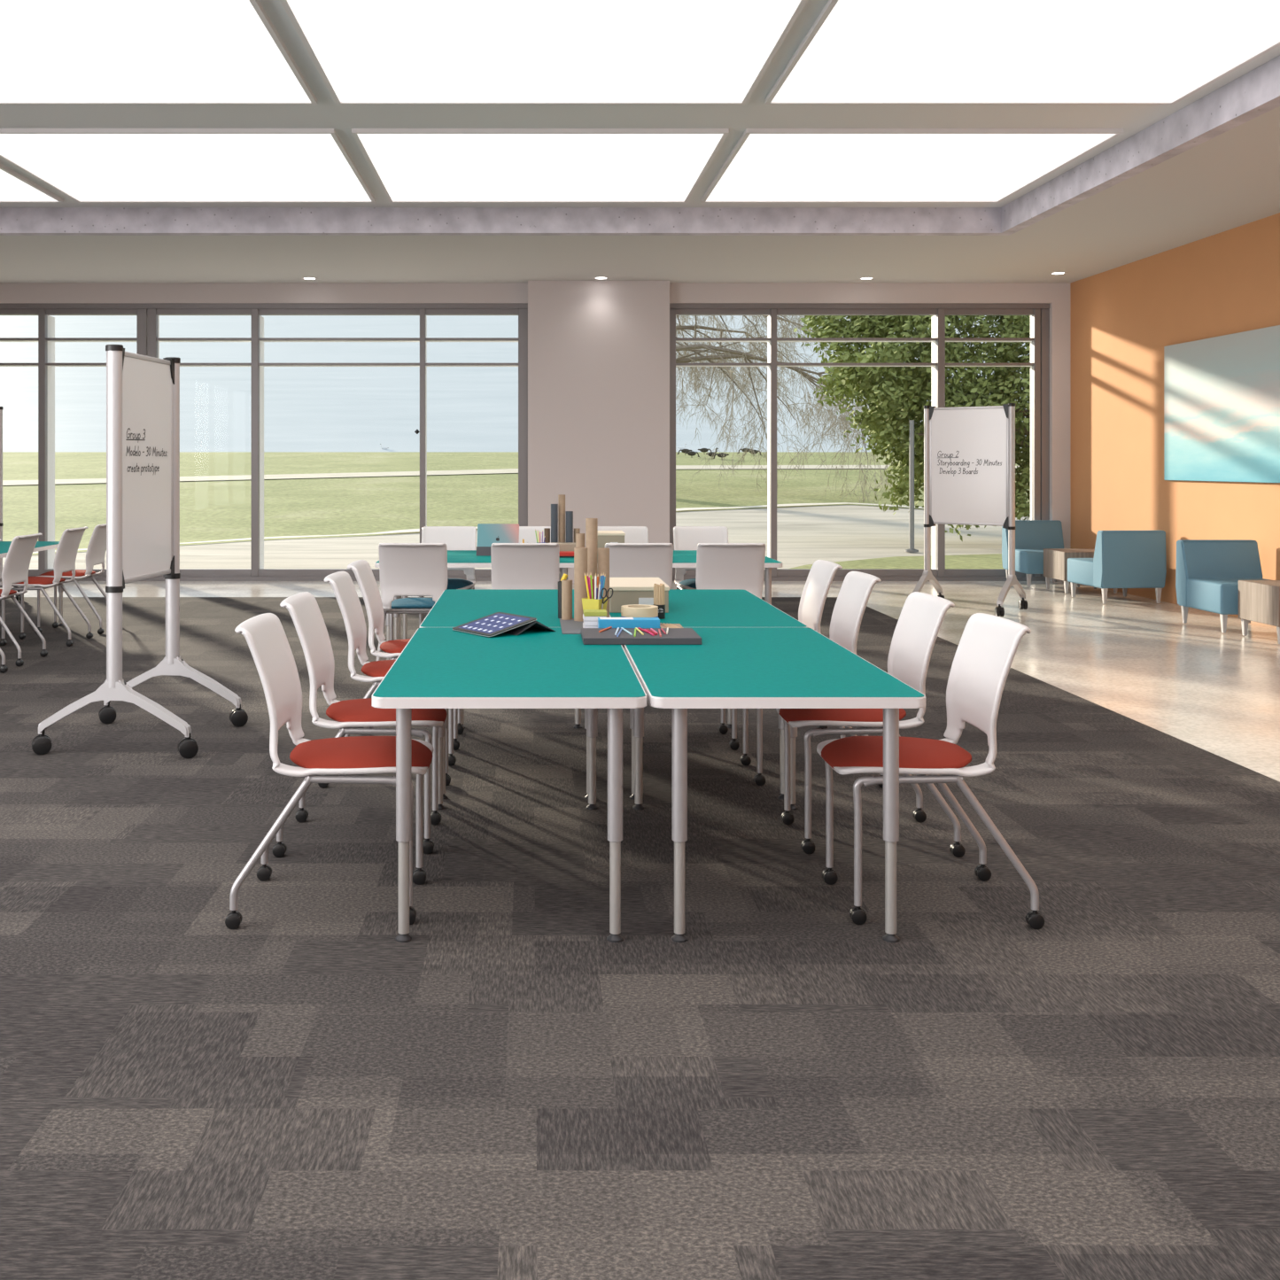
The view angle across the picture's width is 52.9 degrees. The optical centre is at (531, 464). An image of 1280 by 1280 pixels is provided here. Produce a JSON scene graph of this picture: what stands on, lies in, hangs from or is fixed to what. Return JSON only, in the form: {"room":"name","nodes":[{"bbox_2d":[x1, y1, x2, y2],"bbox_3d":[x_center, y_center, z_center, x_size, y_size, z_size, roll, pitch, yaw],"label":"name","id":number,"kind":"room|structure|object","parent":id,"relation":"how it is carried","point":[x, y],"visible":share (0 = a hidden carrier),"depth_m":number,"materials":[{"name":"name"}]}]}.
{"room":"classroom","nodes":[
{"label":"classroom","id":0,"kind":"room"},
{"bbox_2d":[0,283,1070,581],"bbox_3d":[-0.245,-0.576,14.715,12.710,3.808,0.410,0,0,0],"label":"wall","id":1,"kind":"structure","parent":0,"point":[1058,295],"depth_m":14.51,"materials":[{"name":"white paint"}]},
{"bbox_2d":[0,302,527,581],"bbox_3d":[-3.320,-0.251,14.738,6.560,3.157,0.365,0,0,0],"label":"window","id":2,"kind":"structure","parent":1,"relation":"in","point":[147,339],"depth_m":14.59,"materials":[{"name":"silver metal"}]},
{"bbox_2d":[669,302,1050,581],"bbox_3d":[3.723,-0.251,14.720,4.355,3.157,0.320,0,0,0],"label":"window","id":3,"kind":"structure","parent":1,"relation":"in","point":[1039,313],"depth_m":14.58,"materials":[{"name":"silver metal"}]},
{"bbox_2d":[527,280,669,582],"bbox_3d":[0.752,-0.362,14.610,1.585,3.381,0.620,0,0,0],"label":"wall pillar","id":4,"kind":"structure","parent":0,"point":[599,351],"depth_m":14.30,"materials":[{"name":"white paint"}]},
{"bbox_2d":[0,54,1279,283],"bbox_3d":[-0.245,-2.192,5.460,12.710,0.277,18.920,0,0,0],"label":"ceiling","id":5,"kind":"structure","parent":0,"point":[1229,180],"depth_m":11.43,"materials":[{"name":"white paint"}]},
{"bbox_2d":[0,581,1279,781],"bbox_3d":[-0.245,1.424,5.360,13.110,0.192,19.120,0,0,0],"label":"floor","id":6,"kind":"structure","parent":0,"point":[1135,657],"depth_m":9.38,"materials":[{"name":"tile"}]},
{"bbox_2d":[0,597,1279,1279],"bbox_3d":[-1.745,1.325,4.355,9.710,0.010,16.710,0,0,0],"label":"floor","id":7,"kind":"structure","parent":6,"relation":"on","point":[509,1089],"depth_m":3.10,"materials":[{"name":"carpet"}]},
{"bbox_2d":[0,406,21,601],"bbox_3d":[-5.335,0.390,12.050,0.792,1.860,0.789,0,0,8],"label":"whiteboard","id":8,"kind":"object","parent":7,"relation":"on","point":[1,407],"visible":0.49,"depth_m":11.99,"materials":[{"name":"white ceramic"}]},
{"bbox_2d":[0,532,47,666],"bbox_3d":[-3.607,0.894,8.575,0.567,0.850,0.454,0,0,0],"label":"chair","id":9,"kind":"object","parent":7,"relation":"on","point":[16,566],"visible":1,"depth_m":8.50,"materials":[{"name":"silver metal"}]},
{"bbox_2d":[0,589,16,597],"bbox_3d":[-3.683,0.869,8.575,0.416,0.064,0.392,0,0,0],"label":"seat cushion","id":10,"kind":"object","parent":9,"relation":"on","point":[3,592],"depth_m":8.52,"materials":[{"name":"red fabric"}]},
{"bbox_2d":[0,541,63,626],"bbox_3d":[-4.138,0.977,9.781,0.757,0.686,1.496,0,0,0],"label":"table","id":11,"kind":"object","parent":7,"relation":"on","point":[40,546],"visible":0.51,"depth_m":10.13,"materials":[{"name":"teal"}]},
{"bbox_2d":[0,526,93,646],"bbox_3d":[-3.607,0.894,9.480,0.567,0.850,0.454,0,0,0],"label":"chair","id":12,"kind":"object","parent":7,"relation":"on","point":[65,558],"visible":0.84,"depth_m":9.36,"materials":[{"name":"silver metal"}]},
{"bbox_2d":[1,576,65,587],"bbox_3d":[-3.683,0.869,9.480,0.416,0.064,0.392,0,0,0],"label":"seat cushion","id":13,"kind":"object","parent":12,"relation":"on","point":[33,581],"depth_m":9.33,"materials":[{"name":"red fabric"}]},
{"bbox_2d":[36,523,106,634],"bbox_3d":[-3.607,0.894,10.150,0.567,0.850,0.454,0,0,0],"label":"chair","id":14,"kind":"object","parent":7,"relation":"on","point":[96,547],"visible":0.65,"depth_m":10.00,"materials":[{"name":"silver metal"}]},
{"bbox_2d":[38,569,95,576],"bbox_3d":[-3.683,0.869,10.150,0.416,0.064,0.392,0,0,0],"label":"seat cushion","id":15,"kind":"object","parent":14,"relation":"on","point":[78,572],"depth_m":10.00,"materials":[{"name":"red fabric"}]},
{"bbox_2d":[31,344,248,758],"bbox_3d":[-1.855,0.390,6.145,0.789,1.860,0.786,0,0,6],"label":"whiteboard","id":16,"kind":"object","parent":7,"relation":"on","point":[143,391],"visible":1,"depth_m":6.04,"materials":[{"name":"metal"}]},
{"bbox_2d":[224,612,433,929],"bbox_3d":[-0.586,0.894,3.856,0.567,0.850,0.454,0,0,0],"label":"chair","id":17,"kind":"object","parent":7,"relation":"on","point":[318,760],"visible":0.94,"depth_m":3.76,"materials":[{"name":"white plastic"}]},
{"bbox_2d":[289,736,432,768],"bbox_3d":[-0.510,0.869,3.856,0.416,0.064,0.392,0,0,0],"label":"seat cushion","id":18,"kind":"object","parent":17,"relation":"on","point":[352,752],"depth_m":3.76,"materials":[{"name":"red fabric"}]},
{"bbox_2d":[272,591,447,857],"bbox_3d":[-0.586,0.894,4.520,0.567,0.850,0.454,0,0,0],"label":"chair","id":19,"kind":"object","parent":7,"relation":"on","point":[351,717],"visible":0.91,"depth_m":4.41,"materials":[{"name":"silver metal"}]},
{"bbox_2d":[325,698,447,726],"bbox_3d":[-0.510,0.869,4.520,0.416,0.064,0.392,0,0,0],"label":"seat cushion","id":20,"kind":"object","parent":19,"relation":"on","point":[356,712],"depth_m":4.38,"materials":[{"name":"red fabric"}]},
{"bbox_2d":[318,571,456,788],"bbox_3d":[-0.586,0.894,5.440,0.567,0.850,0.454,0,0,0],"label":"chair","id":21,"kind":"object","parent":7,"relation":"on","point":[341,583],"visible":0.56,"depth_m":5.42,"materials":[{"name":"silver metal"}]},
{"bbox_2d":[361,659,395,676],"bbox_3d":[-0.510,0.869,5.440,0.416,0.064,0.392,0,0,0],"label":"seat cushion","id":22,"kind":"object","parent":21,"relation":"on","point":[377,668],"depth_m":5.35,"materials":[{"name":"red fabric"}]},
{"bbox_2d":[344,559,464,750],"bbox_3d":[-0.586,0.894,6.100,0.567,0.850,0.454,0,0,0],"label":"chair","id":23,"kind":"object","parent":7,"relation":"on","point":[361,569],"visible":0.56,"depth_m":6.07,"materials":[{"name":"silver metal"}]},
{"bbox_2d":[380,638,410,653],"bbox_3d":[-0.510,0.869,6.100,0.416,0.064,0.392,0,0,0],"label":"seat cushion","id":24,"kind":"object","parent":23,"relation":"on","point":[396,646],"depth_m":6.00,"materials":[{"name":"red fabric"}]},
{"bbox_2d":[375,543,447,660],"bbox_3d":[-0.711,0.894,7.877,0.454,0.850,0.567,0,0,0],"label":"chair","id":25,"kind":"object","parent":7,"relation":"on","point":[405,569],"visible":0.74,"depth_m":7.69,"materials":[{"name":"white plastic"}]},
{"bbox_2d":[391,597,435,608],"bbox_3d":[-0.711,0.869,7.953,0.392,0.064,0.416,0,0,0],"label":"seat cushion","id":26,"kind":"object","parent":25,"relation":"on","point":[404,602],"depth_m":7.81,"materials":[{"name":"blue fabric"}]},
{"bbox_2d":[418,526,476,628],"bbox_3d":[-0.619,0.894,9.413,0.454,0.850,0.567,0,0,0],"label":"chair","id":27,"kind":"object","parent":7,"relation":"on","point":[455,538],"visible":0.43,"depth_m":9.61,"materials":[{"name":"white plastic"}]},
{"bbox_2d":[446,578,473,589],"bbox_3d":[-0.619,0.869,9.337,0.392,0.064,0.416,0,0,0],"label":"seat cushion","id":28,"kind":"object","parent":27,"relation":"on","point":[452,583],"depth_m":9.20,"materials":[{"name":"blue fabric"}]},
{"bbox_2d":[374,556,574,659],"bbox_3d":[-0.355,0.977,8.520,1.310,0.686,0.600,0,0,0],"label":"table","id":29,"kind":"object","parent":7,"relation":"on","point":[453,562],"visible":0.24,"depth_m":8.29,"materials":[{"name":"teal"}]},
{"bbox_2d":[398,550,559,639],"bbox_3d":[-0.355,0.977,9.125,1.310,0.686,0.600,0,0,0],"label":"table","id":30,"kind":"object","parent":7,"relation":"on","point":[450,553],"visible":0.03,"depth_m":9.21,"materials":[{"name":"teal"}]},
{"bbox_2d":[476,523,519,555],"bbox_3d":[-0.229,0.525,8.939,0.294,0.218,0.182,0,0,5],"label":"laptop","id":31,"kind":"object","parent":30,"relation":"on","point":[488,534],"visible":0.83,"depth_m":8.89,"materials":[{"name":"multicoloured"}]},
{"bbox_2d":[550,504,558,542],"bbox_3d":[0.162,0.459,9.100,0.050,0.351,0.050,0,0,0],"label":"cardboard tube","id":32,"kind":"object","parent":30,"relation":"on","point":[554,507],"visible":0.69,"depth_m":9.08,"materials":[{"name":"grey"}]},
{"bbox_2d":[558,494,565,542],"bbox_3d":[0.216,0.425,9.130,0.049,0.417,0.049,0,0,0],"label":"cardboard tube","id":33,"kind":"object","parent":30,"relation":"on","point":[561,497],"visible":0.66,"depth_m":9.11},
{"bbox_2d":[549,542,575,550],"bbox_3d":[0.222,0.593,8.935,0.200,0.082,0.160,0,0,0],"label":"carton","id":34,"kind":"object","parent":30,"relation":"on","point":[563,546],"visible":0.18,"depth_m":8.85,"materials":[{"name":"beige"}]},
{"bbox_2d":[566,511,573,542],"bbox_3d":[0.268,0.484,9.080,0.052,0.300,0.052,0,0,0],"label":"cardboard tube","id":35,"kind":"object","parent":30,"relation":"on","point":[569,514],"visible":0.7,"depth_m":9.06,"materials":[{"name":"grey"}]},
{"bbox_2d":[419,589,588,799],"bbox_3d":[-0.061,0.977,5.735,0.757,0.686,1.496,0,0,0],"label":"table","id":36,"kind":"object","parent":7,"relation":"on","point":[453,608],"visible":0.3,"depth_m":5.67,"materials":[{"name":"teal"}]},
{"bbox_2d":[558,581,561,618],"bbox_3d":[0.128,0.559,5.275,0.040,0.150,0.040,0,0,0],"label":"pencil holder","id":37,"kind":"object","parent":36,"relation":"on","point":[559,582],"visible":0.43,"depth_m":5.26,"materials":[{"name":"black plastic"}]},
{"bbox_2d":[559,618,583,634],"bbox_3d":[0.233,0.632,5.005,0.235,0.004,0.460,0,0,0],"label":"cutting mat","id":38,"kind":"object","parent":36,"relation":"on","point":[571,626],"visible":0.36,"depth_m":4.96,"materials":[{"name":"grey"}]},
{"bbox_2d":[561,579,572,620],"bbox_3d":[0.144,0.550,5.200,0.043,0.159,0.043,0,0,0],"label":"cardboard tube","id":39,"kind":"object","parent":38,"relation":"on","point":[566,584],"visible":1,"depth_m":5.18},
{"bbox_2d":[574,547,587,621],"bbox_3d":[0.199,0.483,5.155,0.054,0.294,0.054,0,0,0],"label":"cardboard tube","id":40,"kind":"object","parent":38,"relation":"on","point":[580,554],"visible":0.83,"depth_m":5.13,"materials":[{"name":"cardboard"}]},
{"bbox_2d":[582,622,597,628],"bbox_3d":[0.242,0.622,4.904,0.086,0.016,0.085,0,0,0],"label":"pad","id":41,"kind":"object","parent":38,"relation":"on","point":[584,625],"visible":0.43,"depth_m":4.86,"materials":[{"name":"white paper"}]},
{"bbox_2d":[583,620,597,625],"bbox_3d":[0.244,0.605,4.904,0.086,0.016,0.085,0,0,0],"label":"pad","id":42,"kind":"object","parent":41,"relation":"on","point":[585,623],"visible":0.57,"depth_m":4.86,"materials":[{"name":"white paper"}]},
{"bbox_2d":[582,613,606,620],"bbox_3d":[0.242,0.587,4.904,0.086,0.016,0.085,0,0,0],"label":"pad","id":43,"kind":"object","parent":42,"relation":"on","point":[585,618],"visible":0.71,"depth_m":4.86,"materials":[{"name":"white paper"}]},
{"bbox_2d":[583,609,606,616],"bbox_3d":[0.244,0.570,4.904,0.086,0.016,0.085,0,0,0],"label":"pad","id":44,"kind":"object","parent":43,"relation":"on","point":[586,612],"visible":1,"depth_m":4.86,"materials":[{"name":"yellow paper"}]},
{"bbox_2d":[581,597,607,611],"bbox_3d":[0.249,0.579,5.035,0.076,0.103,0.076,0,0,31],"label":"pencil cup","id":45,"kind":"object","parent":44,"relation":"on","point":[587,603],"visible":0.33,"depth_m":5.01,"materials":[{"name":"yellow"}]},
{"bbox_2d":[597,547,609,617],"bbox_3d":[0.293,0.485,5.200,0.048,0.289,0.048,0,0,0],"label":"cardboard tube","id":46,"kind":"object","parent":38,"relation":"on","point":[603,553],"visible":0.59,"depth_m":5.18,"materials":[{"name":"cardboard"}]},
{"bbox_2d":[575,533,584,547],"bbox_3d":[0.205,0.462,5.360,0.038,0.344,0.038,0,0,0],"label":"cardboard tube","id":47,"kind":"object","parent":36,"relation":"on","point":[579,537],"visible":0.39,"depth_m":5.34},
{"bbox_2d":[585,518,597,597],"bbox_3d":[0.249,0.429,5.295,0.049,0.410,0.049,0,0,0],"label":"cardboard tube","id":48,"kind":"object","parent":36,"relation":"on","point":[591,523],"visible":0.62,"depth_m":5.27,"materials":[{"name":"cardboard"}]},
{"bbox_2d":[372,627,646,942],"bbox_3d":[-0.061,0.977,4.232,0.757,0.686,1.496,0,0,0],"label":"table","id":49,"kind":"object","parent":7,"relation":"on","point":[438,667],"visible":0.81,"depth_m":3.70,"materials":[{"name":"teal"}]},
{"bbox_2d":[452,612,555,636],"bbox_3d":[-0.104,0.605,4.862,0.307,0.058,0.264,0,0,-36],"label":"tablet","id":50,"kind":"object","parent":49,"relation":"on","point":[490,625],"visible":1,"depth_m":4.81,"materials":[{"name":"black plastic"}]},
{"bbox_2d":[581,628,701,644],"bbox_3d":[0.391,0.622,4.625,0.415,0.024,0.270,0,0,0],"label":"flat box","id":51,"kind":"object","parent":49,"relation":"on","point":[590,636],"visible":0.98,"depth_m":4.50,"materials":[{"name":"grey"}]},
{"bbox_2d":[597,617,659,628],"bbox_3d":[0.366,0.606,4.810,0.228,0.055,0.070,0,0,0],"label":"box","id":52,"kind":"object","parent":51,"relation":"on","point":[602,622],"visible":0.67,"depth_m":4.78,"materials":[{"name":"blue"}]},
{"bbox_2d":[490,543,559,589],"bbox_3d":[-0.037,0.894,7.877,0.454,0.850,0.567,0,0,0],"label":"chair","id":53,"kind":"object","parent":7,"relation":"on","point":[514,565],"visible":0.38,"depth_m":7.67,"materials":[{"name":"white plastic"}]},
{"bbox_2d":[519,526,550,543],"bbox_3d":[-0.033,0.894,9.413,0.454,0.850,0.567,0,0,0],"label":"chair","id":54,"kind":"object","parent":7,"relation":"on","point":[528,533],"visible":0.07,"depth_m":9.64,"materials":[{"name":"white plastic"}]},
{"bbox_2d":[597,526,648,543],"bbox_3d":[0.672,0.894,9.413,0.454,0.850,0.567,0,0,0],"label":"chair","id":55,"kind":"object","parent":7,"relation":"on","point":[633,534],"visible":0.27,"depth_m":9.63,"materials":[{"name":"white plastic"}]},
{"bbox_2d":[605,543,673,589],"bbox_3d":[0.642,0.894,7.877,0.454,0.850,0.567,0,0,0],"label":"chair","id":56,"kind":"object","parent":7,"relation":"on","point":[626,560],"visible":0.32,"depth_m":7.66,"materials":[{"name":"white plastic"}]},
{"bbox_2d":[673,550,697,556],"bbox_3d":[0.963,0.977,9.125,1.310,0.686,0.600,0,0,0],"label":"table","id":57,"kind":"object","parent":7,"relation":"on","point":[676,553],"visible":0.02,"depth_m":9.12,"materials":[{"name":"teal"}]},
{"bbox_2d":[597,530,625,548],"bbox_3d":[0.555,0.559,9.150,0.208,0.150,0.308,0,0,0],"label":"storage box","id":58,"kind":"object","parent":57,"relation":"on","point":[604,537],"visible":0.42,"depth_m":9.00,"materials":[{"name":"beige"}]},
{"bbox_2d":[673,526,728,589],"bbox_3d":[1.272,0.894,9.413,0.454,0.850,0.567,0,0,0],"label":"chair","id":59,"kind":"object","parent":7,"relation":"on","point":[685,538],"visible":0.42,"depth_m":9.62,"materials":[{"name":"white plastic"}]},
{"bbox_2d":[679,578,696,588],"bbox_3d":[1.272,0.869,9.337,0.392,0.064,0.416,0,0,0],"label":"seat cushion","id":60,"kind":"object","parent":59,"relation":"on","point":[690,583],"depth_m":9.22,"materials":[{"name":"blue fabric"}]},
{"bbox_2d":[609,589,807,799],"bbox_3d":[0.705,0.977,5.735,0.757,0.686,1.496,0,0,0],"label":"table","id":61,"kind":"object","parent":7,"relation":"on","point":[688,608],"visible":0.3,"depth_m":5.47,"materials":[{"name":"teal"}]},
{"bbox_2d":[609,577,669,612],"bbox_3d":[0.460,0.578,5.680,0.258,0.112,0.448,0,0,0],"label":"storage box","id":62,"kind":"object","parent":61,"relation":"on","point":[626,591],"visible":0.58,"depth_m":5.46,"materials":[{"name":"beige"}]},
{"bbox_2d":[653,583,665,619],"bbox_3d":[0.525,0.563,5.260,0.048,0.142,0.048,0,0,0],"label":"bundle","id":63,"kind":"object","parent":61,"relation":"on","point":[658,589],"visible":0.76,"depth_m":5.24,"materials":[{"name":"beige wood"}]},
{"bbox_3d":[0.425,0.615,5.035,0.144,0.038,0.144,0,0,0],"label":"tape roll","id":64,"kind":"object","parent":61,"relation":"on","visible":0},
{"bbox_2d":[620,604,658,617],"bbox_3d":[0.425,0.578,5.035,0.144,0.036,0.144,0,0,0],"label":"tape roll","id":65,"kind":"object","parent":64,"relation":"on","point":[632,610],"visible":0.97,"depth_m":4.98,"materials":[{"name":"beige"}]},
{"bbox_2d":[672,556,782,605],"bbox_3d":[0.963,0.977,8.520,1.310,0.686,0.600,0,0,0],"label":"table","id":66,"kind":"object","parent":7,"relation":"on","point":[678,562],"visible":0.12,"depth_m":8.27,"materials":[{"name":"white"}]},
{"bbox_2d":[695,543,765,598],"bbox_3d":[1.196,0.894,7.877,0.454,0.850,0.567,0,0,0],"label":"chair","id":67,"kind":"object","parent":7,"relation":"on","point":[718,565],"visible":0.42,"depth_m":7.67,"materials":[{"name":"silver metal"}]},
{"bbox_2d":[621,627,925,942],"bbox_3d":[0.705,0.977,4.232,0.757,0.686,1.496,0,0,0],"label":"table","id":68,"kind":"object","parent":7,"relation":"on","point":[732,667],"visible":0.84,"depth_m":3.70,"materials":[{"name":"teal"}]},
{"bbox_2d":[718,559,845,750],"bbox_3d":[1.172,0.894,6.100,0.567,0.850,0.454,0,0,0],"label":"chair","id":69,"kind":"object","parent":7,"relation":"on","point":[820,577],"visible":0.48,"depth_m":6.12,"materials":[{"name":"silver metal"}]},
{"bbox_2d":[740,571,883,788],"bbox_3d":[1.172,0.894,5.440,0.567,0.850,0.454,0,0,0],"label":"chair","id":70,"kind":"object","parent":7,"relation":"on","point":[857,587],"visible":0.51,"depth_m":5.46,"materials":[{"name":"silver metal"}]},
{"bbox_2d":[775,591,965,857],"bbox_3d":[1.172,0.894,4.520,0.567,0.850,0.454,0,0,0],"label":"chair","id":71,"kind":"object","parent":7,"relation":"on","point":[922,615],"visible":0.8,"depth_m":4.40,"materials":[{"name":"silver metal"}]},
{"bbox_2d":[778,708,906,726],"bbox_3d":[1.096,0.869,4.520,0.416,0.064,0.392,0,0,0],"label":"seat cushion","id":72,"kind":"object","parent":71,"relation":"on","point":[793,717],"depth_m":4.36,"materials":[{"name":"red fabric"}]},
{"bbox_2d":[816,612,1044,929],"bbox_3d":[1.172,0.894,3.856,0.567,0.850,0.454,0,0,0],"label":"chair","id":73,"kind":"object","parent":7,"relation":"on","point":[989,644],"visible":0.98,"depth_m":3.78,"materials":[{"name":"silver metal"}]},
{"bbox_2d":[820,736,971,768],"bbox_3d":[1.096,0.869,3.856,0.416,0.064,0.392,0,0,0],"label":"seat cushion","id":74,"kind":"object","parent":73,"relation":"on","point":[852,752],"depth_m":3.77,"materials":[{"name":"red fabric"}]},
{"bbox_2d":[912,403,1027,616],"bbox_3d":[3.955,0.390,11.580,0.852,1.860,0.789,0,0,37],"label":"whiteboard","id":75,"kind":"object","parent":6,"relation":"on","point":[969,452],"visible":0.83,"depth_m":11.56,"materials":[{"name":"white ceramic"}]},
{"bbox_2d":[1001,519,1079,587],"bbox_3d":[5.600,0.975,14.031,0.630,0.690,0.702,0,0,0],"label":"lounge chair","id":76,"kind":"object","parent":6,"relation":"on","point":[1032,537],"visible":0.52,"depth_m":14.22,"materials":[{"name":"fabric"}]},
{"bbox_2d":[1043,548,1117,593],"bbox_3d":[5.710,1.107,13.300,0.570,0.425,0.540,0,0,0],"label":"side table","id":77,"kind":"object","parent":6,"relation":"on","point":[1055,560],"visible":0.57,"depth_m":13.21,"materials":[{"name":"grey wood"}]},
{"bbox_2d":[1067,530,1166,603],"bbox_3d":[5.675,0.975,12.449,0.630,0.690,0.702,0,0,-4],"label":"lounge chair","id":78,"kind":"object","parent":6,"relation":"on","point":[1124,560],"visible":1,"depth_m":12.11,"materials":[{"name":"fabric"}]},
{"bbox_2d":[1175,539,1271,632],"bbox_3d":[5.690,0.975,10.331,0.630,0.690,0.702,0,0,0],"label":"lounge chair","id":79,"kind":"object","parent":6,"relation":"on","point":[1208,572],"visible":0.8,"depth_m":10.52,"materials":[{"name":"fabric"}]},
{"bbox_2d":[1238,580,1279,643],"bbox_3d":[5.745,1.107,9.625,0.570,0.425,0.540,0,0,0],"label":"side table","id":80,"kind":"object","parent":6,"relation":"on","point":[1259,601],"visible":1,"depth_m":9.62,"materials":[{"name":"beige"}]},
{"bbox_2d":[0,0,1279,207],"bbox_3d":[-0.245,-2.380,5.375,13.110,0.200,19.150,0,0,0],"label":"frame","id":81,"kind":"structure","parent":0,"point":[1133,119],"depth_m":8.42,"materials":[{"name":"white paint"}]},
{"bbox_2d":[0,162,63,202],"bbox_3d":[-5.300,-2.265,9.850,2.560,0.030,2.320,0,0,0],"label":"ceiling panel","id":82,"kind":"object","parent":81,"relation":"attached to","point":[14,187],"visible":1,"depth_m":10.58,"materials":[{"name":"white"}]},
{"bbox_2d":[0,0,317,104],"bbox_3d":[-2.620,-2.265,6.850,2.560,0.030,2.320,0,0,0],"label":"ceiling panel","id":83,"kind":"object","parent":81,"relation":"attached to","point":[52,51],"visible":1,"depth_m":7.04,"materials":[{"name":"white"}]},
{"bbox_2d":[0,128,375,202],"bbox_3d":[-2.620,-2.265,9.850,2.560,0.030,2.320,0,0,0],"label":"ceiling panel","id":84,"kind":"object","parent":81,"relation":"attached to","point":[83,165],"visible":1,"depth_m":9.61,"materials":[{"name":"white"}]},
{"bbox_2d":[351,128,729,202],"bbox_3d":[0.060,-2.265,9.850,2.560,0.030,2.320,0,0,0],"label":"ceiling panel","id":85,"kind":"object","parent":81,"relation":"attached to","point":[409,165],"visible":1,"depth_m":9.61,"materials":[{"name":"white"}]},
{"bbox_2d":[279,0,807,104],"bbox_3d":[0.060,-2.265,6.850,2.560,0.030,2.320,0,0,0],"label":"ceiling panel","id":86,"kind":"object","parent":81,"relation":"attached to","point":[364,51],"visible":1,"depth_m":6.96,"materials":[{"name":"white"}]},
{"bbox_2d":[701,128,1123,202],"bbox_3d":[2.740,-2.265,9.850,2.560,0.030,2.320,0,0,0],"label":"ceiling panel","id":87,"kind":"object","parent":81,"relation":"attached to","point":[764,165],"visible":1,"depth_m":9.61,"materials":[{"name":"white"}]},
{"bbox_2d":[764,0,1279,104],"bbox_3d":[2.740,-2.265,6.850,2.560,0.030,2.320,0,0,0],"label":"ceiling panel","id":88,"kind":"object","parent":81,"relation":"attached to","point":[855,51],"visible":1,"depth_m":6.98,"materials":[{"name":"white"}]},
{"bbox_2d":[1070,212,1279,617],"bbox_3d":[6.210,-0.575,5.360,0.200,3.810,19.120,0,0,0],"label":"wall","id":89,"kind":"structure","parent":0,"point":[1122,318],"depth_m":12.53,"materials":[{"name":"orange paint"}]},
{"bbox_2d":[1163,325,1279,482],"bbox_3d":[6.090,-0.488,10.880,0.040,1.283,2.800,0,0,0],"label":"painting","id":90,"kind":"object","parent":89,"relation":"attached to","point":[1221,393],"visible":1,"depth_m":11.24},
{"label":"outside","id":91,"kind":"structure","parent":0,"visible":0},
{"bbox_2d":[0,315,1030,451],"bbox_3d":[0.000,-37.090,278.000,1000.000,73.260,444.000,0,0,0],"label":"sky","id":92,"kind":"structure","parent":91,"point":[306,408],"depth_m":84.07,"materials":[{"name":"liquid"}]},
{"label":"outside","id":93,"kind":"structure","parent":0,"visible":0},
{"bbox_2d":[2,451,1030,555],"bbox_3d":[0.000,0.333,37.007,120.000,2.035,44.153,0,0,0],"label":"lawn","id":94,"kind":"structure","parent":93,"point":[209,509],"depth_m":34.66,"materials":[{"name":"green plant"}]},
{"bbox_2d":[675,315,923,504],"bbox_3d":[6.304,-3.863,35.140,10.534,11.538,10.326,0,0,26],"label":"bare tree","id":95,"kind":"object","parent":94,"relation":"on","point":[728,353],"visible":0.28,"depth_m":33.58,"materials":[{"name":"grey plant"}]},
{"bbox_2d":[793,315,1030,541],"bbox_3d":[7.914,-2.093,21.043,7.020,7.093,5.840,0,0,15],"label":"leafy tree","id":96,"kind":"object","parent":94,"relation":"on","point":[901,396],"visible":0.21,"depth_m":19.98,"materials":[{"name":"green plant"}]},
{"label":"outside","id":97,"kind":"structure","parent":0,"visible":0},
{"bbox_2d":[32,502,1030,552],"bbox_3d":[-0.662,1.108,23.664,60.426,0.384,11.602,0,0,-8],"label":"kerb","id":98,"kind":"object","parent":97,"point":[795,504],"visible":0.38,"depth_m":28.75,"materials":[{"name":"concrete"}]},
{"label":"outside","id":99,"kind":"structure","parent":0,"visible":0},
{"bbox_2d":[2,465,1030,485],"bbox_3d":[-0.421,0.533,40.208,120.817,1.015,10.647,0,0,-6],"label":"path","id":100,"kind":"structure","parent":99,"point":[678,467],"depth_m":41.19,"materials":[{"name":"concrete"}]},
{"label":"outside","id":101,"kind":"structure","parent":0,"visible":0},
{"bbox_2d":[2,504,1030,568],"bbox_3d":[0.000,1.148,22.642,60.000,0.369,15.434,0,0,0],"label":"road","id":102,"kind":"structure","parent":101,"point":[805,535],"depth_m":21.75,"materials":[{"name":"concrete"}]},
{"bbox_2d":[905,419,918,552],"bbox_3d":[5.720,0.340,19.250,0.200,2.000,0.195,0,0,0],"label":"post","id":103,"kind":"object","parent":102,"relation":"on","point":[911,549],"visible":1,"depth_m":19.22,"materials":[{"name":"grey"}]},
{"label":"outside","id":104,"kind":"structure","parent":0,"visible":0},
{"bbox_2d":[790,553,1003,568],"bbox_3d":[9.300,1.320,17.250,13.400,0.001,4.500,0,0,0],"label":"grass verge","id":105,"kind":"structure","parent":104,"point":[992,561],"depth_m":17.11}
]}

